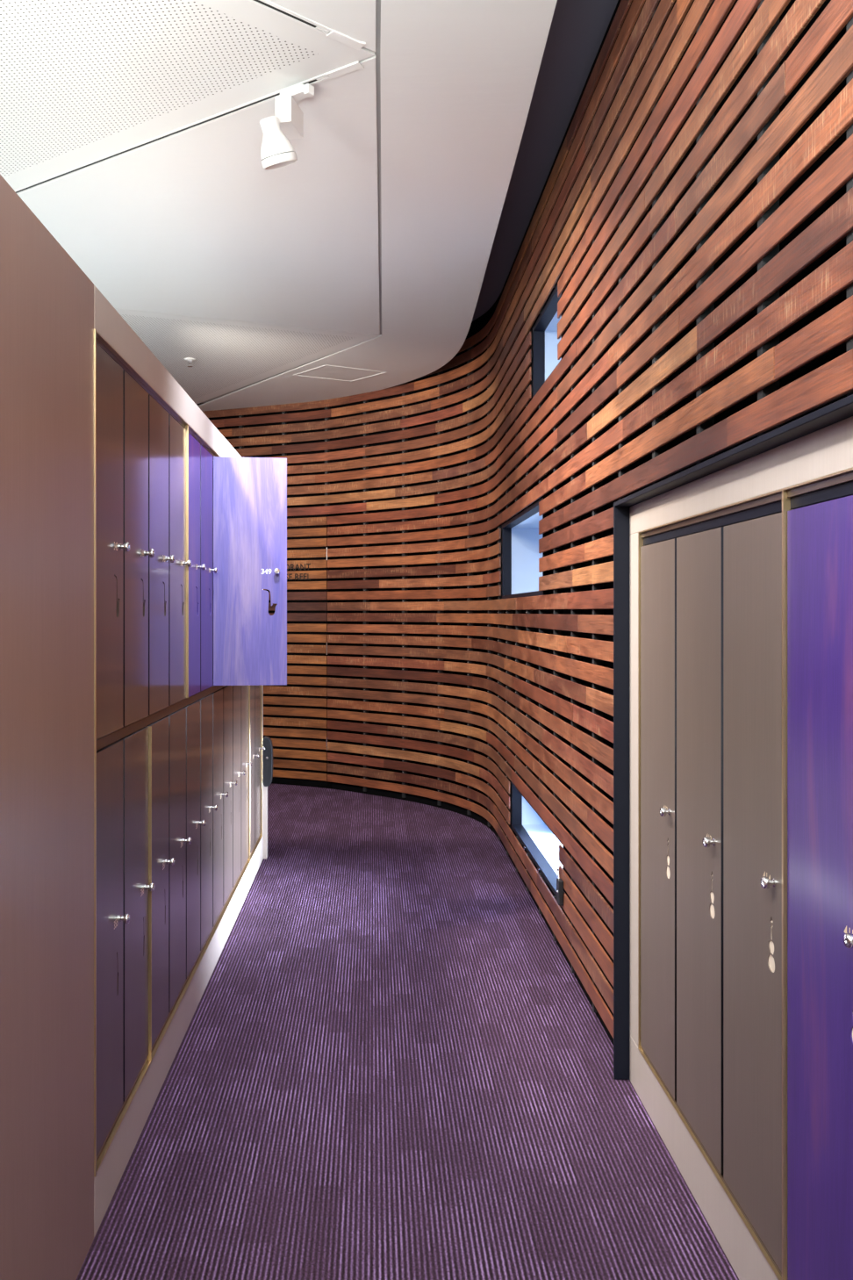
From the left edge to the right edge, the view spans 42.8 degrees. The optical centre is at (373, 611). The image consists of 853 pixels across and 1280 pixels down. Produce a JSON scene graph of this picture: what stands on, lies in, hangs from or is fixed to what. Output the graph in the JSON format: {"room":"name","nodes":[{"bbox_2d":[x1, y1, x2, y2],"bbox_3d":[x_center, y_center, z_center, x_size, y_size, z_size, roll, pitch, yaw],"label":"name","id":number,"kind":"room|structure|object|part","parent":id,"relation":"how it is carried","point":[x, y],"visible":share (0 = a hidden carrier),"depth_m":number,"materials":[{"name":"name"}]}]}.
{"room":"locker room","nodes":[
{"label":"locker room","id":0,"kind":"room"},
{"bbox_2d":[0,0,557,410],"bbox_3d":[-1.004,-1.745,3.850,3.193,0.010,11.900,0,0,0],"label":"ceiling","id":1,"kind":"structure","parent":0,"point":[226,262],"depth_m":4.27,"materials":[{"name":"white paint"}]},
{"bbox_3d":[-1.297,-1.745,3.221,2.606,0.010,4.183,0,0,0],"label":"perforated panel","id":2,"kind":"part","parent":1,"relation":"part of","materials":[{"name":"paint"}]},
{"bbox_2d":[14,61,364,194],"bbox_3d":[-1.174,-1.737,4.286,2.830,0.006,0.044,0,0,36],"label":"track","id":3,"kind":"object","parent":1,"relation":"attached to","point":[355,66],"visible":1,"depth_m":3.90,"materials":[{"name":"white metal"}]},
{"bbox_2d":[259,83,314,170],"bbox_3d":[-0.283,-1.595,3.625,0.179,0.267,0.177,0,0,0],"label":"track spotlight","id":4,"kind":"object","parent":3,"relation":"attached to","point":[277,151],"visible":1,"depth_m":3.57,"materials":[{"name":"white paint"}]},
{"bbox_2d":[184,357,195,366],"bbox_3d":[-1.260,-1.714,7.480,0.084,0.051,0.084,0,0,0],"label":"sprinkler head","id":5,"kind":"object","parent":1,"relation":"attached to","point":[190,360],"visible":1,"depth_m":7.47},
{"bbox_3d":[-1.278,-1.745,5.122,2.643,0.010,3.423,0,0,0],"label":"plain panel","id":6,"kind":"part","parent":1,"relation":"part of","materials":[{"name":"white paint"}]},
{"bbox_3d":[-1.278,-1.745,7.797,2.644,0.010,4.005,0,0,0],"label":"perforated panel","id":7,"kind":"part","parent":1,"relation":"part of","materials":[{"name":"paint"}]},
{"bbox_2d":[201,0,381,402],"bbox_3d":[-1.150,-1.761,3.500,2.900,0.018,11.200,0,0,0],"label":"trim","id":8,"kind":"structure","parent":1,"relation":"attached to","point":[378,2],"depth_m":4.12,"materials":[{"name":"grey metal"}]},
{"bbox_2d":[247,0,366,50],"bbox_3d":[-1.097,-1.737,2.413,2.830,0.006,0.044,0,0,-41],"label":"track","id":9,"kind":"object","parent":1,"relation":"attached to","point":[334,34],"visible":1,"depth_m":3.21,"materials":[{"name":"white metal"}]},
{"bbox_3d":[-1.296,-1.745,0.641,2.609,0.010,5.482,0,0,0],"label":"plain panel","id":10,"kind":"part","parent":1,"relation":"part of","materials":[{"name":"white paint"}]},
{"bbox_2d":[293,365,386,381],"bbox_3d":[-0.242,-1.739,7.935,0.553,0.002,0.414,0,0,-29],"label":"access hatch","id":11,"kind":"object","parent":1,"relation":"attached to","point":[323,365],"visible":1,"depth_m":7.92,"materials":[{"name":"white paint"}]},
{"bbox_2d":[75,783,739,1279],"bbox_3d":[-0.750,1.475,4.050,3.900,0.050,12.500,0,0,0],"label":"floor","id":12,"kind":"structure","parent":0,"point":[389,1064],"depth_m":3.23,"materials":[{"name":"purple carpet"}]},
{"bbox_2d":[0,174,263,1279],"bbox_3d":[-0.931,0.346,2.587,0.578,2.208,7.575,0,0,0],"label":"surround","id":13,"kind":"object","parent":12,"relation":"on","point":[56,1193],"visible":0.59,"depth_m":2.17,"materials":[{"name":"brown wood"}]},
{"bbox_3d":[-0.932,0.346,0.657,0.575,2.208,3.715,0,0,0],"label":"panel","id":14,"kind":"part","parent":13,"relation":"part of","materials":[{"name":"brown wood"}]},
{"bbox_2d":[96,740,129,1156],"bbox_3d":[-0.858,0.808,2.683,0.465,0.950,0.312,0,0,0],"label":"locker","id":15,"kind":"object","parent":13,"relation":"in","point":[111,918],"visible":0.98,"depth_m":2.68,"materials":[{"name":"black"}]},
{"bbox_3d":[-0.638,0.787,2.791,0.026,0.025,0.025,0,0,0],"label":"knob","id":16,"kind":"part","parent":15,"relation":"part of","materials":[{"name":"silver metal"}]},
{"bbox_2d":[96,343,129,739],"bbox_3d":[-0.858,-0.166,2.683,0.465,0.934,0.312,0,0,0],"label":"locker","id":17,"kind":"object","parent":13,"relation":"in","point":[111,546],"visible":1,"depth_m":2.68,"materials":[{"name":"black"}]},
{"bbox_3d":[-0.638,-0.167,2.791,0.026,0.025,0.025,0,0,0],"label":"knob","id":18,"kind":"part","parent":17,"relation":"part of","materials":[{"name":"silver metal"}]},
{"bbox_2d":[119,726,154,1101],"bbox_3d":[-0.858,0.808,2.999,0.465,0.950,0.312,0,0,0],"label":"locker","id":19,"kind":"object","parent":13,"relation":"in","point":[136,887],"visible":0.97,"depth_m":2.98,"materials":[{"name":"black"}]},
{"bbox_3d":[-0.638,0.787,3.107,0.026,0.025,0.025,0,0,0],"label":"knob","id":20,"kind":"part","parent":19,"relation":"part of","materials":[{"name":"silver metal"}]},
{"bbox_2d":[123,370,154,726],"bbox_3d":[-0.858,-0.166,2.999,0.465,0.934,0.312,0,0,0],"label":"locker","id":21,"kind":"object","parent":13,"relation":"attached to","point":[135,398],"visible":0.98,"depth_m":2.97,"materials":[{"name":"black"}]},
{"bbox_3d":[-0.638,-0.167,3.107,0.026,0.025,0.025,0,0,0],"label":"knob","id":22,"kind":"part","parent":21,"relation":"part of","materials":[{"name":"silver metal"}]},
{"bbox_3d":[-0.653,0.818,3.157,0.020,0.970,0.004,0,0,0],"label":"brass post","id":23,"kind":"part","parent":13,"relation":"part of","materials":[{"name":"beige"}]},
{"bbox_2d":[145,716,174,1047],"bbox_3d":[-0.858,0.808,3.315,0.465,0.950,0.312,0,0,0],"label":"locker","id":24,"kind":"object","parent":13,"relation":"in","point":[161,861],"visible":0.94,"depth_m":3.32,"materials":[{"name":"black"}]},
{"bbox_3d":[-0.638,0.787,3.423,0.026,0.025,0.025,0,0,0],"label":"knob","id":25,"kind":"part","parent":24,"relation":"part of","materials":[{"name":"silver metal"}]},
{"bbox_2d":[148,394,174,715],"bbox_3d":[-0.858,-0.166,3.315,0.465,0.934,0.312,0,0,0],"label":"locker","id":26,"kind":"object","parent":13,"relation":"attached to","point":[158,416],"visible":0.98,"depth_m":3.28,"materials":[{"name":"black"}]},
{"bbox_3d":[-0.638,-0.167,3.423,0.026,0.025,0.025,0,0,0],"label":"knob","id":27,"kind":"part","parent":26,"relation":"part of","materials":[{"name":"silver metal"}]},
{"bbox_3d":[-0.655,-0.707,4.447,0.020,0.104,3.856,0,0,0],"label":"rail","id":28,"kind":"part","parent":13,"relation":"part of","materials":[{"name":"brown wood"}]},
{"bbox_2d":[166,707,191,1012],"bbox_3d":[-0.858,0.808,3.631,0.465,0.950,0.312,0,0,0],"label":"locker","id":29,"kind":"object","parent":13,"relation":"in","point":[177,840],"visible":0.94,"depth_m":3.59,"materials":[{"name":"black"}]},
{"bbox_3d":[-0.638,0.787,3.739,0.026,0.025,0.025,0,0,0],"label":"knob","id":30,"kind":"part","parent":29,"relation":"part of","materials":[{"name":"silver metal"}]},
{"bbox_2d":[168,414,191,705],"bbox_3d":[-0.858,-0.166,3.631,0.465,0.934,0.312,0,0,0],"label":"locker","id":31,"kind":"object","parent":13,"relation":"attached to","point":[176,433],"visible":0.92,"depth_m":3.59,"materials":[{"name":"black"}]},
{"bbox_3d":[-0.638,-0.167,3.739,0.026,0.025,0.025,0,0,0],"label":"knob","id":32,"kind":"part","parent":31,"relation":"part of","materials":[{"name":"silver metal"}]},
{"bbox_3d":[-0.653,-0.175,3.789,0.020,0.952,0.004,0,0,0],"label":"brass post","id":33,"kind":"part","parent":13,"relation":"part of","materials":[{"name":"beige"}]},
{"bbox_2d":[183,700,205,978],"bbox_3d":[-0.858,0.808,3.947,0.465,0.950,0.312,0,0,0],"label":"locker","id":34,"kind":"object","parent":13,"relation":"in","point":[193,822],"visible":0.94,"depth_m":3.92,"materials":[{"name":"black"}]},
{"bbox_3d":[-0.638,0.787,4.055,0.026,0.025,0.025,0,0,0],"label":"knob","id":35,"kind":"part","parent":34,"relation":"part of","materials":[{"name":"silver metal"}]},
{"bbox_2d":[188,432,205,697],"bbox_3d":[-0.858,-0.166,3.947,0.465,0.934,0.312,0,0,0],"label":"locker","id":36,"kind":"object","parent":13,"relation":"attached to","point":[194,446],"visible":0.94,"depth_m":3.96,"materials":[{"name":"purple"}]},
{"bbox_3d":[-0.660,-0.166,3.947,0.018,0.934,0.300,0,0,0],"label":"door","id":37,"kind":"part","parent":36,"relation":"part of","materials":[{"name":"purple"}]},
{"bbox_3d":[-0.638,-0.167,4.055,0.026,0.025,0.025,0,0,0],"label":"knob","id":38,"kind":"part","parent":36,"relation":"part of","materials":[{"name":"silver metal"}]},
{"bbox_2d":[197,693,217,950],"bbox_3d":[-0.858,0.808,4.263,0.465,0.950,0.312,0,0,0],"label":"locker","id":39,"kind":"object","parent":13,"relation":"in","point":[206,807],"visible":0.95,"depth_m":4.25,"materials":[{"name":"black"}]},
{"bbox_3d":[-0.638,0.787,4.370,0.026,0.025,0.025,0,0,0],"label":"knob","id":40,"kind":"part","parent":39,"relation":"part of","materials":[{"name":"silver metal"}]},
{"bbox_2d":[200,444,217,691],"bbox_3d":[-0.858,-0.166,4.263,0.465,0.934,0.312,0,0,0],"label":"locker","id":41,"kind":"object","parent":13,"relation":"in","point":[205,457],"visible":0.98,"depth_m":4.24,"materials":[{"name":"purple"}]},
{"bbox_3d":[-0.638,-0.167,4.370,0.026,0.025,0.025,0,0,0],"label":"knob","id":42,"kind":"part","parent":41,"relation":"part of","materials":[{"name":"silver metal"}]},
{"bbox_2d":[211,688,228,927],"bbox_3d":[-0.858,0.808,4.579,0.465,0.950,0.312,0,0,0],"label":"locker","id":43,"kind":"object","parent":13,"relation":"in","point":[218,696],"visible":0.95,"depth_m":4.57,"materials":[{"name":"black"}]},
{"bbox_3d":[-0.638,0.787,4.686,0.026,0.025,0.025,0,0,0],"label":"knob","id":44,"kind":"part","parent":43,"relation":"part of","materials":[{"name":"silver metal"}]},
{"bbox_2d":[212,683,237,905],"bbox_3d":[-0.858,0.808,4.894,0.465,0.950,0.312,0,0,0],"label":"locker","id":45,"kind":"object","parent":13,"relation":"in","point":[228,782],"visible":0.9,"depth_m":4.90,"materials":[{"name":"black"}]},
{"bbox_3d":[-0.660,0.808,4.894,0.018,0.950,0.300,0,0,0],"label":"door","id":46,"kind":"part","parent":45,"relation":"part of","materials":[{"name":"brown wood"}]},
{"bbox_2d":[232,685,245,887],"bbox_3d":[-0.858,0.808,5.210,0.465,0.950,0.312,0,0,0],"label":"locker","id":47,"kind":"object","parent":13,"relation":"in","point":[237,773],"visible":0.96,"depth_m":5.20,"materials":[{"name":"black"}]},
{"bbox_3d":[-0.660,0.808,5.210,0.018,0.950,0.300,0,0,0],"label":"door","id":48,"kind":"part","parent":47,"relation":"part of","materials":[{"name":"brown wood"}]},
{"bbox_2d":[241,685,252,870],"bbox_3d":[-0.858,0.808,5.526,0.465,0.950,0.312,0,0,0],"label":"locker","id":49,"kind":"object","parent":13,"relation":"in","point":[245,763],"visible":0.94,"depth_m":5.54,"materials":[{"name":"black"}]},
{"bbox_3d":[-0.660,0.808,5.526,0.018,0.950,0.300,0,0,0],"label":"door","id":50,"kind":"part","parent":49,"relation":"part of","materials":[{"name":"brown wood"}]},
{"bbox_3d":[-0.653,0.818,5.684,0.020,0.970,0.004,0,0,0],"label":"brass post","id":51,"kind":"part","parent":13,"relation":"part of","materials":[{"name":"beige"}]},
{"bbox_2d":[212,456,287,685],"bbox_3d":[-0.722,-0.166,4.579,0.736,0.934,0.312,0,0,0],"label":"locker","id":52,"kind":"object","parent":13,"relation":"in","point":[249,494],"visible":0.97,"depth_m":4.45,"materials":[{"name":"purple"}]},
{"bbox_3d":[-0.394,-0.167,4.452,0.025,0.025,0.026,0,0,-8],"label":"knob","id":53,"kind":"part","parent":52,"relation":"part of","materials":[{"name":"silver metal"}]},
{"bbox_2d":[250,685,258,853],"bbox_3d":[-0.858,0.808,5.842,0.465,0.950,0.312,0,0,0],"label":"locker","id":54,"kind":"object","parent":13,"relation":"in","point":[253,755],"visible":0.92,"depth_m":5.86,"materials":[{"name":"black"}]},
{"bbox_3d":[-0.660,0.808,5.842,0.018,0.950,0.300,0,0,0],"label":"door","id":55,"kind":"part","parent":54,"relation":"part of","materials":[{"name":"brown wood"}]},
{"bbox_2d":[254,685,265,843],"bbox_3d":[-0.858,0.808,6.158,0.465,0.950,0.312,0,0,0],"label":"locker","id":56,"kind":"object","parent":13,"relation":"in","point":[257,688],"visible":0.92,"depth_m":6.13,"materials":[{"name":"black"}]},
{"bbox_3d":[-0.660,0.808,6.158,0.018,0.950,0.300,0,0,0],"label":"door","id":57,"kind":"part","parent":56,"relation":"part of","materials":[{"name":"brown wood"}]},
{"bbox_2d":[263,785,267,858],"bbox_3d":[-0.684,1.136,6.406,0.126,0.628,0.062,0,0,0],"label":"end post","id":58,"kind":"object","parent":12,"relation":"on","point":[265,788],"visible":0.23,"depth_m":6.38,"materials":[{"name":"white wood"}]},
{"bbox_2d":[262,735,273,786],"bbox_3d":[-0.620,0.875,6.366,0.066,0.290,0.068,0,0,0],"label":"handset","id":59,"kind":"object","parent":58,"relation":"attached to","point":[267,743],"visible":0.98,"depth_m":6.34,"materials":[{"name":"black plastic"}]},
{"bbox_2d":[613,394,852,1079],"bbox_3d":[0.775,0.555,0.645,0.054,1.790,5.471,0,0,0],"label":"frame","id":60,"kind":"structure","parent":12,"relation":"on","point":[840,410],"depth_m":3.37,"materials":[{"name":"black metal"}]},
{"bbox_2d":[629,416,852,1279],"bbox_3d":[1.064,0.562,0.638,0.542,1.775,5.457,0,0,0],"label":"surround","id":61,"kind":"object","parent":12,"relation":"on","point":[816,467],"visible":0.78,"depth_m":2.56,"materials":[{"name":"beige wood"}]},
{"bbox_2d":[640,538,676,1100],"bbox_3d":[1.006,0.549,3.058,0.465,1.486,0.376,0,0,0],"label":"locker","id":62,"kind":"object","parent":61,"relation":"in","point":[658,560],"visible":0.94,"depth_m":3.03,"materials":[{"name":"grey"}]},
{"bbox_3d":[0.786,0.538,2.922,0.026,0.025,0.025,0,0,0],"label":"knob","id":63,"kind":"part","parent":62,"relation":"part of","materials":[{"name":"silver metal"}]},
{"bbox_2d":[676,526,723,1174],"bbox_3d":[1.006,0.549,2.676,0.465,1.486,0.376,0,0,0],"label":"locker","id":64,"kind":"object","parent":61,"relation":"in","point":[700,556],"visible":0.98,"depth_m":2.64,"materials":[{"name":"grey"}]},
{"bbox_3d":[0.786,0.538,2.541,0.026,0.025,0.025,0,0,0],"label":"knob","id":65,"kind":"part","parent":64,"relation":"part of","materials":[{"name":"silver metal"}]},
{"bbox_3d":[0.805,-0.282,0.638,0.020,0.086,5.457,0,0,0],"label":"rail","id":66,"kind":"part","parent":61,"relation":"part of","materials":[{"name":"brown wood"}]},
{"bbox_2d":[723,512,782,1272],"bbox_3d":[1.006,0.549,2.295,0.465,1.486,0.376,0,0,0],"label":"locker","id":67,"kind":"object","parent":61,"relation":"in","point":[752,549],"visible":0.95,"depth_m":2.29,"materials":[{"name":"grey"}]},
{"bbox_3d":[0.786,0.538,2.159,0.026,0.025,0.025,0,0,0],"label":"knob","id":68,"kind":"part","parent":67,"relation":"part of","materials":[{"name":"silver metal"}]},
{"bbox_3d":[0.803,0.535,2.104,0.020,1.538,0.008,0,0,0],"label":"brass post","id":69,"kind":"part","parent":61,"relation":"part of","materials":[{"name":"beige"}]},
{"bbox_2d":[787,495,852,1279],"bbox_3d":[1.006,0.549,1.913,0.465,1.486,0.376,0,0,0],"label":"locker","id":70,"kind":"object","parent":61,"relation":"in","point":[820,535],"visible":1,"depth_m":1.95,"materials":[{"name":"purple"}]},
{"bbox_3d":[0.786,0.538,1.778,0.026,0.025,0.025,0,0,0],"label":"knob","id":71,"kind":"part","parent":70,"relation":"part of","materials":[{"name":"silver metal"}]},
{"bbox_2d":[196,0,852,1038],"bbox_3d":[0.355,-0.330,4.225,2.651,3.560,12.444,0,0,-16],"label":"wall","id":72,"kind":"structure","parent":0,"point":[694,206],"depth_m":4.04,"materials":[{"name":"brown wood"}]},
{"bbox_2d":[263,514,329,787],"bbox_3d":[-0.776,0.300,9.138,0.927,2.280,0.059,0,0,26],"label":"door","id":73,"kind":"structure","parent":72,"relation":"in","point":[295,713],"depth_m":9.03,"materials":[{"name":"brown wood"}]},
{"bbox_2d":[271,781,613,1045],"bbox_3d":[-0.044,1.424,7.047,1.937,0.052,7.288,0,0,-28],"label":"baseboard","id":74,"kind":"structure","parent":72,"relation":"attached to","point":[378,792],"depth_m":7.98,"materials":[{"name":"black"}]},
{"bbox_2d":[502,497,548,598],"bbox_3d":[1.014,-0.308,5.901,0.434,0.457,1.644,0,0,0],"label":"window","id":75,"kind":"structure","parent":72,"relation":"in","point":[521,536],"depth_m":6.69,"materials":[{"name":"blue glass"}]},
{"bbox_2d":[511,782,569,898],"bbox_3d":[1.008,1.099,5.396,0.447,0.282,1.723,0,0,0],"label":"window","id":76,"kind":"structure","parent":72,"relation":"in","point":[541,843],"depth_m":5.81,"materials":[{"name":"glass"}]},
{"bbox_2d":[471,0,618,322],"bbox_3d":[-0.750,-2.100,4.050,3.900,0.100,12.500,0,0,0],"label":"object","id":77,"kind":"structure","parent":72,"relation":"attached to","point":[578,29],"depth_m":4.50,"materials":[{"name":"grey paint"}]},
{"bbox_2d":[532,282,568,397],"bbox_3d":[1.014,-1.231,4.998,0.434,0.370,0.860,0,0,0],"label":"window","id":78,"kind":"structure","parent":72,"relation":"in","point":[545,341],"depth_m":5.39,"materials":[{"name":"glass"}]},
{"bbox_2d":[556,868,563,905],"bbox_3d":[0.767,1.134,4.483,0.023,0.133,0.086,0,0,0],"label":"box","id":79,"kind":"object","parent":72,"relation":"attached to","point":[559,881],"visible":1,"depth_m":4.44,"materials":[{"name":"black plastic"}]}
]}

